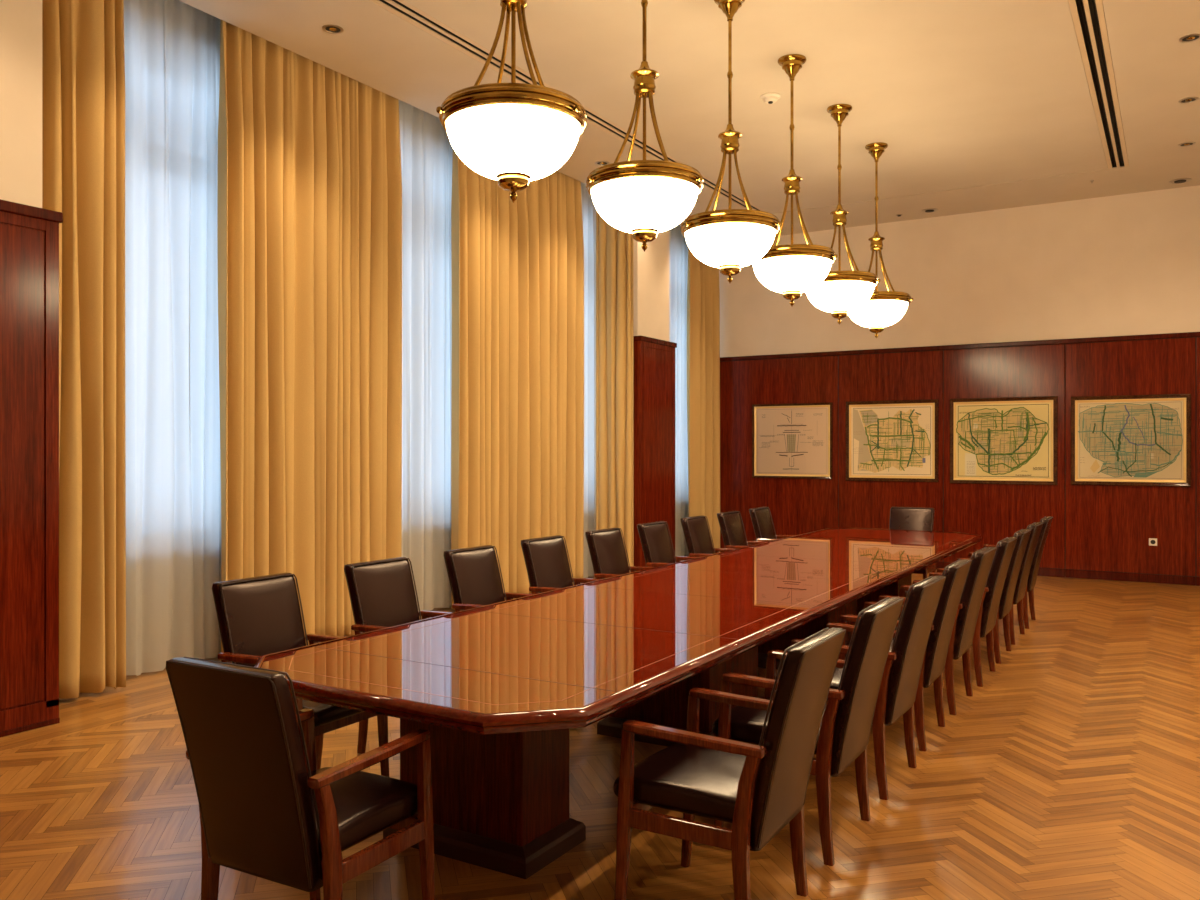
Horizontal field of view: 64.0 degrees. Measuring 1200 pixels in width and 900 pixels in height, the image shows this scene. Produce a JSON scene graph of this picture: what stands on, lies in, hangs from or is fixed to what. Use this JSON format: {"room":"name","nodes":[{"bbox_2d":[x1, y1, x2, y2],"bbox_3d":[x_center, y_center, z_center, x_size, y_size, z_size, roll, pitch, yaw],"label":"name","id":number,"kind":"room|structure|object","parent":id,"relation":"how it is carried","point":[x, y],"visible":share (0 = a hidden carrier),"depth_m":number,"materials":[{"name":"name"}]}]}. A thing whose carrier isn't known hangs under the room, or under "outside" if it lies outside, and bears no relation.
{"room":"conference room","nodes":[
{"label":"conference room","id":0,"kind":"room"},
{"bbox_2d":[0,0,41,207],"bbox_3d":[-4.927,-0.950,3.208,0.750,5.000,5.640,0,0,31],"label":"wall pier","id":1,"kind":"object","parent":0,"point":[20,20],"depth_m":5.33,"materials":[{"name":"beige paint"}]},
{"bbox_2d":[0,199,62,736],"bbox_3d":[-4.723,0.100,3.179,0.530,2.900,5.630,0,0,31],"label":"wall panel","id":2,"kind":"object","parent":1,"relation":"attached to","point":[29,235],"depth_m":5.30,"materials":[{"name":"brown wood"}]},
{"bbox_2d":[0,555,1199,899],"bbox_3d":[0.343,1.630,5.827,7.500,0.160,15.750,0,0,31],"label":"floor","id":3,"kind":"structure","parent":0,"point":[1072,772],"depth_m":4.25,"materials":[{"name":"brown wood"}]},
{"bbox_2d":[166,657,434,899],"bbox_3d":[-0.899,1.075,2.935,0.550,0.950,0.667,0,0,29],"label":"armchair","id":4,"kind":"object","parent":3,"relation":"on","point":[267,811],"visible":1,"depth_m":2.73,"materials":[{"name":"brown leather"}]},
{"bbox_2d":[212,573,388,776],"bbox_3d":[-1.362,1.075,4.359,0.667,0.950,0.550,0,0,30],"label":"armchair","id":5,"kind":"object","parent":3,"relation":"on","point":[258,616],"visible":0.43,"depth_m":4.40,"materials":[{"name":"brown leather"}]},
{"bbox_2d":[344,557,452,753],"bbox_3d":[-0.949,1.075,5.041,0.667,0.950,0.550,0,0,32],"label":"armchair","id":6,"kind":"object","parent":3,"relation":"on","point":[382,595],"visible":0.39,"depth_m":5.10,"materials":[{"name":"brown leather"}]},
{"bbox_2d":[444,545,533,611],"bbox_3d":[-0.538,1.075,5.724,0.667,0.950,0.550,0,0,31],"label":"armchair","id":7,"kind":"object","parent":3,"relation":"on","point":[474,576],"visible":0.37,"depth_m":5.78,"materials":[{"name":"brown leather"}]},
{"bbox_2d":[521,535,599,593],"bbox_3d":[-0.137,1.075,6.413,0.667,0.950,0.550,0,0,32],"label":"armchair","id":8,"kind":"object","parent":3,"relation":"on","point":[546,558],"visible":0.35,"depth_m":6.47,"materials":[{"name":"brown leather"}]},
{"bbox_2d":[254,528,982,878],"bbox_3d":[1.125,1.173,6.349,1.507,0.755,7.492,0,0,31],"label":"conference table","id":9,"kind":"object","parent":3,"relation":"on","point":[498,689],"visible":0.82,"depth_m":3.82,"materials":[{"name":"brown wood"}]},
{"bbox_2d":[585,528,653,578],"bbox_3d":[0.284,1.075,7.090,0.667,0.950,0.550,0,0,31],"label":"armchair","id":10,"kind":"object","parent":3,"relation":"on","point":[607,551],"visible":0.37,"depth_m":7.14,"materials":[{"name":"brown leather"}]},
{"bbox_2d":[637,521,697,566],"bbox_3d":[0.690,1.075,7.775,0.667,0.950,0.550,0,0,30],"label":"armchair","id":11,"kind":"object","parent":3,"relation":"on","point":[655,540],"visible":0.34,"depth_m":7.81,"materials":[{"name":"brown leather"}]},
{"bbox_2d":[680,516,734,556],"bbox_3d":[1.099,1.075,8.459,0.667,0.950,0.550,0,0,30],"label":"armchair","id":12,"kind":"object","parent":3,"relation":"on","point":[699,542],"visible":0.27,"depth_m":8.49,"materials":[{"name":"brown leather"}]},
{"bbox_2d":[613,628,845,899],"bbox_3d":[0.435,1.075,3.219,0.667,0.950,0.550,0,0,31],"label":"armchair","id":13,"kind":"object","parent":3,"relation":"on","point":[759,790],"visible":1,"depth_m":3.07,"materials":[{"name":"brown leather"}]},
{"bbox_2d":[717,511,768,548],"bbox_3d":[1.502,1.075,9.147,0.667,0.950,0.550,0,0,30],"label":"armchair","id":14,"kind":"object","parent":3,"relation":"on","point":[730,522],"visible":0.27,"depth_m":9.18,"materials":[{"name":"brown leather"}]},
{"bbox_2d":[749,507,795,540],"bbox_3d":[1.913,1.075,9.830,0.667,0.950,0.550,0,0,30],"label":"armchair","id":15,"kind":"object","parent":3,"relation":"on","point":[762,523],"visible":0.22,"depth_m":9.85,"materials":[{"name":"brown leather"}]},
{"bbox_2d":[712,597,903,865],"bbox_3d":[0.844,1.075,3.895,0.667,0.950,0.550,0,0,31],"label":"armchair","id":16,"kind":"object","parent":3,"relation":"on","point":[846,723],"visible":0.78,"depth_m":3.69,"materials":[{"name":"brown leather"}]},
{"bbox_2d":[790,576,945,799],"bbox_3d":[1.255,1.075,4.569,0.667,0.950,0.550,0,0,32],"label":"armchair","id":17,"kind":"object","parent":3,"relation":"on","point":[903,666],"visible":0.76,"depth_m":4.30,"materials":[{"name":"brown leather"}]},
{"bbox_2d":[838,559,971,750],"bbox_3d":[1.648,1.075,5.255,0.667,0.950,0.550,0,0,30],"label":"armchair","id":18,"kind":"object","parent":3,"relation":"on","point":[933,665],"visible":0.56,"depth_m":5.00,"materials":[{"name":"brown leather"}]},
{"bbox_2d":[889,507,935,580],"bbox_3d":[3.116,1.075,9.794,0.550,0.950,0.667,0,0,31],"label":"armchair","id":19,"kind":"object","parent":3,"relation":"on","point":[901,518],"visible":0.33,"depth_m":9.97,"materials":[{"name":"brown leather"}]},
{"bbox_2d":[878,547,996,714],"bbox_3d":[2.059,1.075,5.929,0.667,0.950,0.550,0,0,32],"label":"armchair","id":20,"kind":"object","parent":3,"relation":"on","point":[962,635],"visible":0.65,"depth_m":5.65,"materials":[{"name":"brown leather"}]},
{"bbox_2d":[912,537,1016,686],"bbox_3d":[2.480,1.075,6.598,0.667,0.950,0.550,0,0,31],"label":"armchair","id":21,"kind":"object","parent":3,"relation":"on","point":[989,606],"visible":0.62,"depth_m":6.31,"materials":[{"name":"brown leather"}]},
{"bbox_2d":[936,529,1030,663],"bbox_3d":[2.883,1.075,7.278,0.667,0.950,0.550,0,0,31],"label":"armchair","id":22,"kind":"object","parent":3,"relation":"on","point":[1022,536],"visible":0.48,"depth_m":7.01,"materials":[{"name":"brown leather"}]},
{"bbox_2d":[956,522,1042,644],"bbox_3d":[3.285,1.075,7.958,0.667,0.950,0.550,0,0,32],"label":"armchair","id":23,"kind":"object","parent":3,"relation":"on","point":[1021,584],"visible":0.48,"depth_m":7.73,"materials":[{"name":"brown leather"}]},
{"bbox_2d":[975,516,1052,628],"bbox_3d":[3.691,1.075,8.636,0.667,0.950,0.550,0,0,30],"label":"armchair","id":24,"kind":"object","parent":3,"relation":"on","point":[1046,521],"visible":0.41,"depth_m":8.36,"materials":[{"name":"brown leather"}]},
{"bbox_2d":[592,202,669,576],"bbox_3d":[0.327,-0.950,11.950,0.780,5.000,0.840,0,0,31],"label":"wall pier","id":25,"kind":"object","parent":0,"point":[651,267],"depth_m":11.70,"materials":[{"name":"beige paint"}]},
{"bbox_2d":[633,335,676,566],"bbox_3d":[0.490,0.100,11.853,0.560,2.900,0.950,0,0,31],"label":"wall panel","id":26,"kind":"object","parent":25,"relation":"attached to","point":[654,359],"depth_m":11.61,"materials":[{"name":"brown wood"}]},
{"bbox_2d":[179,0,1199,235],"bbox_3d":[0.639,-3.090,5.650,6.810,0.120,15.750,0,0,31],"label":"ceiling","id":27,"kind":"structure","parent":0,"point":[977,105],"depth_m":7.83,"materials":[{"name":"paint"}]},
{"bbox_2d":[322,24,343,33],"bbox_3d":[-1.923,-3.025,6.910,0.150,0.010,0.150,0,0,31],"label":"recessed light","id":28,"kind":"object","parent":27,"relation":"in","point":[332,29],"visible":1,"depth_m":6.91,"materials":[{"name":"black metal"}]},
{"bbox_2d":[370,0,510,78],"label":"ceiling vent","id":29,"kind":"object","parent":27,"relation":"in","point":[416,17],"depth_m":6.99,"materials":[{"name":"metal"}]},
{"bbox_2d":[436,0,586,202],"bbox_3d":[-0.377,-2.071,4.306,0.688,1.918,0.660,0,0,31],"label":"pendant lamp","id":30,"kind":"object","parent":27,"relation":"hanging from","point":[513,134],"visible":1,"depth_m":4.13,"materials":[{"name":"white glass"}]},
{"bbox_2d":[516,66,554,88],"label":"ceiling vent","id":31,"kind":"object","parent":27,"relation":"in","point":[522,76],"depth_m":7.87,"materials":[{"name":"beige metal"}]},
{"bbox_2d":[595,161,608,165],"bbox_3d":[0.023,-3.025,10.139,0.150,0.010,0.150,0,0,31],"label":"recessed light","id":32,"kind":"object","parent":27,"relation":"in","point":[601,163],"visible":0.95,"depth_m":10.13,"materials":[{"name":"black metal"}]},
{"bbox_2d":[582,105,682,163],"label":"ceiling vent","id":33,"kind":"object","parent":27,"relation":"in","point":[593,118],"depth_m":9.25,"materials":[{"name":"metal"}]},
{"bbox_2d":[586,0,703,251],"bbox_3d":[0.261,-2.071,5.372,0.688,1.918,0.660,0,0,31],"label":"pendant lamp","id":34,"kind":"object","parent":27,"relation":"hanging from","point":[644,198],"visible":1,"depth_m":5.20,"materials":[{"name":"white glass"}]},
{"bbox_2d":[687,246,719,553],"bbox_3d":[1.450,-0.860,13.713,0.194,4.780,0.753,0,0,40],"label":"drape","id":35,"kind":"object","parent":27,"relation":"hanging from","point":[703,291],"visible":0.79,"depth_m":13.62,"materials":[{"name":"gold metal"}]},
{"bbox_2d":[680,0,780,282],"bbox_3d":[0.880,-2.071,6.405,0.688,1.918,0.660,0,0,31],"label":"pendant lamp","id":36,"kind":"object","parent":27,"relation":"hanging from","point":[728,240],"visible":1,"depth_m":6.26,"materials":[{"name":"white glass"}]},
{"bbox_2d":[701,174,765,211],"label":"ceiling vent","id":37,"kind":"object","parent":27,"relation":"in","point":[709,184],"depth_m":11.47,"materials":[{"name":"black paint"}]},
{"bbox_2d":[761,92,780,103],"bbox_3d":[1.460,-2.998,8.218,0.170,0.064,0.170,0,0,31],"label":"smoke detector","id":38,"kind":"object","parent":27,"relation":"attached to","point":[771,97],"visible":1,"depth_m":8.17,"materials":[{"name":"beige plastic"}]},
{"bbox_2d":[751,54,837,305],"bbox_3d":[1.502,-2.071,7.443,0.688,1.918,0.660,0,0,31],"label":"pendant lamp","id":39,"kind":"object","parent":27,"relation":"hanging from","point":[790,270],"visible":0.93,"depth_m":7.31,"materials":[{"name":"white glass"}]},
{"bbox_2d":[806,104,879,324],"bbox_3d":[2.134,-2.071,8.498,0.688,1.918,0.660,0,0,31],"label":"pendant lamp","id":40,"kind":"object","parent":27,"relation":"hanging from","point":[840,293],"visible":0.87,"depth_m":8.36,"materials":[{"name":"white glass"}]},
{"bbox_2d":[848,142,912,337],"bbox_3d":[2.765,-2.071,9.552,0.688,1.918,0.660,0,0,31],"label":"pendant lamp","id":41,"kind":"object","parent":27,"relation":"hanging from","point":[883,309],"visible":0.88,"depth_m":9.43,"materials":[{"name":"white glass"}]},
{"bbox_2d":[921,208,937,212],"bbox_3d":[4.167,-3.021,12.133,0.200,0.018,0.200,0,0,31],"label":"ceiling fitting","id":42,"kind":"object","parent":27,"relation":"attached to","point":[929,210],"visible":1,"depth_m":12.11,"materials":[{"name":"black metal"}]},
{"bbox_2d":[1068,0,1128,168],"bbox_3d":[1.893,-3.085,4.173,0.197,0.110,14.306,0,0,31],"label":"ceiling vent","id":43,"kind":"object","parent":27,"relation":"in","point":[1088,16],"visible":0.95,"depth_m":7.80,"materials":[{"name":"metal"}]},
{"bbox_2d":[1169,178,1191,183],"bbox_3d":[6.528,-3.021,10.801,0.220,0.018,0.220,0,0,31],"label":"ceiling fitting","id":44,"kind":"object","parent":27,"relation":"attached to","point":[1180,180],"visible":1,"depth_m":10.77,"materials":[{"name":"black metal"}]},
{"bbox_2d":[1178,142,1195,146],"bbox_3d":[5.815,-3.025,9.514,0.150,0.010,0.150,0,0,31],"label":"recessed light","id":45,"kind":"object","parent":27,"relation":"in","point":[1186,144],"visible":1,"depth_m":9.51,"materials":[{"name":"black metal"}]},
{"bbox_2d":[1178,97,1198,103],"bbox_3d":[5.096,-3.025,8.313,0.150,0.010,0.150,0,0,31],"label":"recessed light","id":46,"kind":"object","parent":27,"relation":"in","point":[1189,99],"visible":1,"depth_m":8.31,"materials":[{"name":"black metal"}]},
{"bbox_2d":[1179,34,1199,42],"bbox_3d":[4.346,-3.025,7.061,0.150,0.010,0.150,0,0,31],"label":"recessed light","id":47,"kind":"object","parent":27,"relation":"in","point":[1192,37],"visible":1,"depth_m":7.06,"materials":[{"name":"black metal"}]},
{"bbox_2d":[719,185,1199,356],"bbox_3d":[4.377,-0.950,12.561,7.500,5.000,0.150,0,0,31],"label":"wall","id":48,"kind":"structure","parent":0,"point":[1124,264],"depth_m":12.01,"materials":[{"name":"beige paint"}]},
{"bbox_2d":[752,402,832,478],"bbox_3d":[2.678,-0.126,13.433,1.166,1.050,0.030,0,0,31],"label":"framed map","id":49,"kind":"object","parent":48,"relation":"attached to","point":[792,440],"visible":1,"depth_m":13.44,"materials":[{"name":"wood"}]},
{"bbox_2d":[846,399,938,481],"bbox_3d":[3.857,-0.119,12.727,1.210,1.074,0.030,0,0,31],"label":"framed map","id":50,"kind":"object","parent":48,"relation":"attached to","point":[892,440],"visible":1,"depth_m":12.71,"materials":[{"name":"beige paper"}]},
{"bbox_2d":[720,332,1199,585],"bbox_3d":[4.373,0.100,12.449,7.170,2.900,0.046,0,0,31],"label":"wall paneling","id":51,"kind":"structure","parent":48,"relation":"attached to","point":[1099,532],"depth_m":12.09,"materials":[{"name":"brown wood"}]},
{"bbox_2d":[950,396,1057,484],"bbox_3d":[5.036,-0.114,12.021,1.254,1.086,0.030,0,0,31],"label":"framed map","id":52,"kind":"object","parent":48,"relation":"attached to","point":[1003,440],"visible":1,"depth_m":12.02,"materials":[{"name":"beige paper"}]},
{"bbox_2d":[1071,394,1190,486],"bbox_3d":[6.232,-0.112,11.304,1.238,1.066,0.030,0,0,31],"label":"framed map","id":53,"kind":"object","parent":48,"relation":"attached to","point":[1121,440],"visible":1,"depth_m":11.30,"materials":[{"name":"beige paper"}]},
{"bbox_2d":[1149,538,1156,545],"bbox_3d":[6.444,1.072,11.188,0.084,0.084,0.014,0,0,31],"label":"wall socket","id":54,"kind":"object","parent":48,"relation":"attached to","point":[1152,541],"visible":1,"depth_m":11.18,"materials":[{"name":"beige plastic"}]},
{"bbox_3d":[0.343,-3.450,5.827,7.500,0.100,15.750,0,0,31],"label":"ceiling slab","id":55,"kind":"structure","parent":0,"visible":0},
{"bbox_3d":[-1.013,-3.325,9.897,0.250,0.150,9.940,0,0,31],"label":"trim","id":56,"kind":"structure","parent":55,"relation":"attached to","visible":0},
{"bbox_2d":[42,0,125,698],"bbox_3d":[-3.288,-0.860,5.908,0.173,4.780,0.726,0,0,31],"label":"drape","id":57,"kind":"object","parent":56,"relation":"hanging from","point":[83,53],"visible":0.57,"depth_m":6.03,"materials":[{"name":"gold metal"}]},
{"bbox_2d":[124,0,220,675],"bbox_3d":[-3.046,-0.860,6.691,0.109,4.780,1.750,0,0,31],"label":"sheer curtain","id":58,"kind":"object","parent":56,"relation":"hanging from","point":[172,47],"visible":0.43,"depth_m":6.78,"materials":[{"name":"white fabric"}]},
{"bbox_2d":[217,19,401,652],"bbox_3d":[-2.258,-0.860,7.631,0.195,4.780,1.812,0,0,31],"label":"drape","id":59,"kind":"object","parent":56,"relation":"hanging from","point":[309,188],"visible":0.85,"depth_m":7.52,"materials":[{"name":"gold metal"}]},
{"bbox_2d":[399,100,452,611],"bbox_3d":[-1.688,-0.860,8.966,0.104,4.780,1.750,0,0,30],"label":"sheer curtain","id":60,"kind":"object","parent":56,"relation":"hanging from","point":[426,147],"visible":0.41,"depth_m":9.03,"materials":[{"name":"white fabric"}]},
{"bbox_2d":[451,149,583,608],"bbox_3d":[-0.823,-0.860,10.026,0.214,4.780,2.204,0,0,31],"label":"drape","id":61,"kind":"object","parent":56,"relation":"hanging from","point":[517,404],"visible":0.84,"depth_m":9.81,"materials":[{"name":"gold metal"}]},
{"bbox_2d":[581,182,593,577],"bbox_3d":[-0.388,-0.860,11.131,0.095,4.780,1.101,0,0,31],"label":"sheer curtain","id":62,"kind":"object","parent":56,"relation":"hanging from","point":[587,201],"visible":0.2,"depth_m":11.56,"materials":[{"name":"white fabric"}]},
{"bbox_2d":[596,209,633,570],"bbox_3d":[0.180,-0.860,11.384,0.462,4.780,0.065,0,0,18],"label":"drape","id":63,"kind":"object","parent":56,"relation":"hanging from","point":[614,246],"visible":0.73,"depth_m":11.37,"materials":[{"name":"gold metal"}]},
{"bbox_2d":[670,225,688,555],"bbox_3d":[0.910,-0.860,13.297,0.103,4.780,1.850,0,0,31],"label":"sheer curtain","id":64,"kind":"object","parent":56,"relation":"hanging from","point":[678,244],"visible":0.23,"depth_m":13.63,"materials":[{"name":"white fabric"}]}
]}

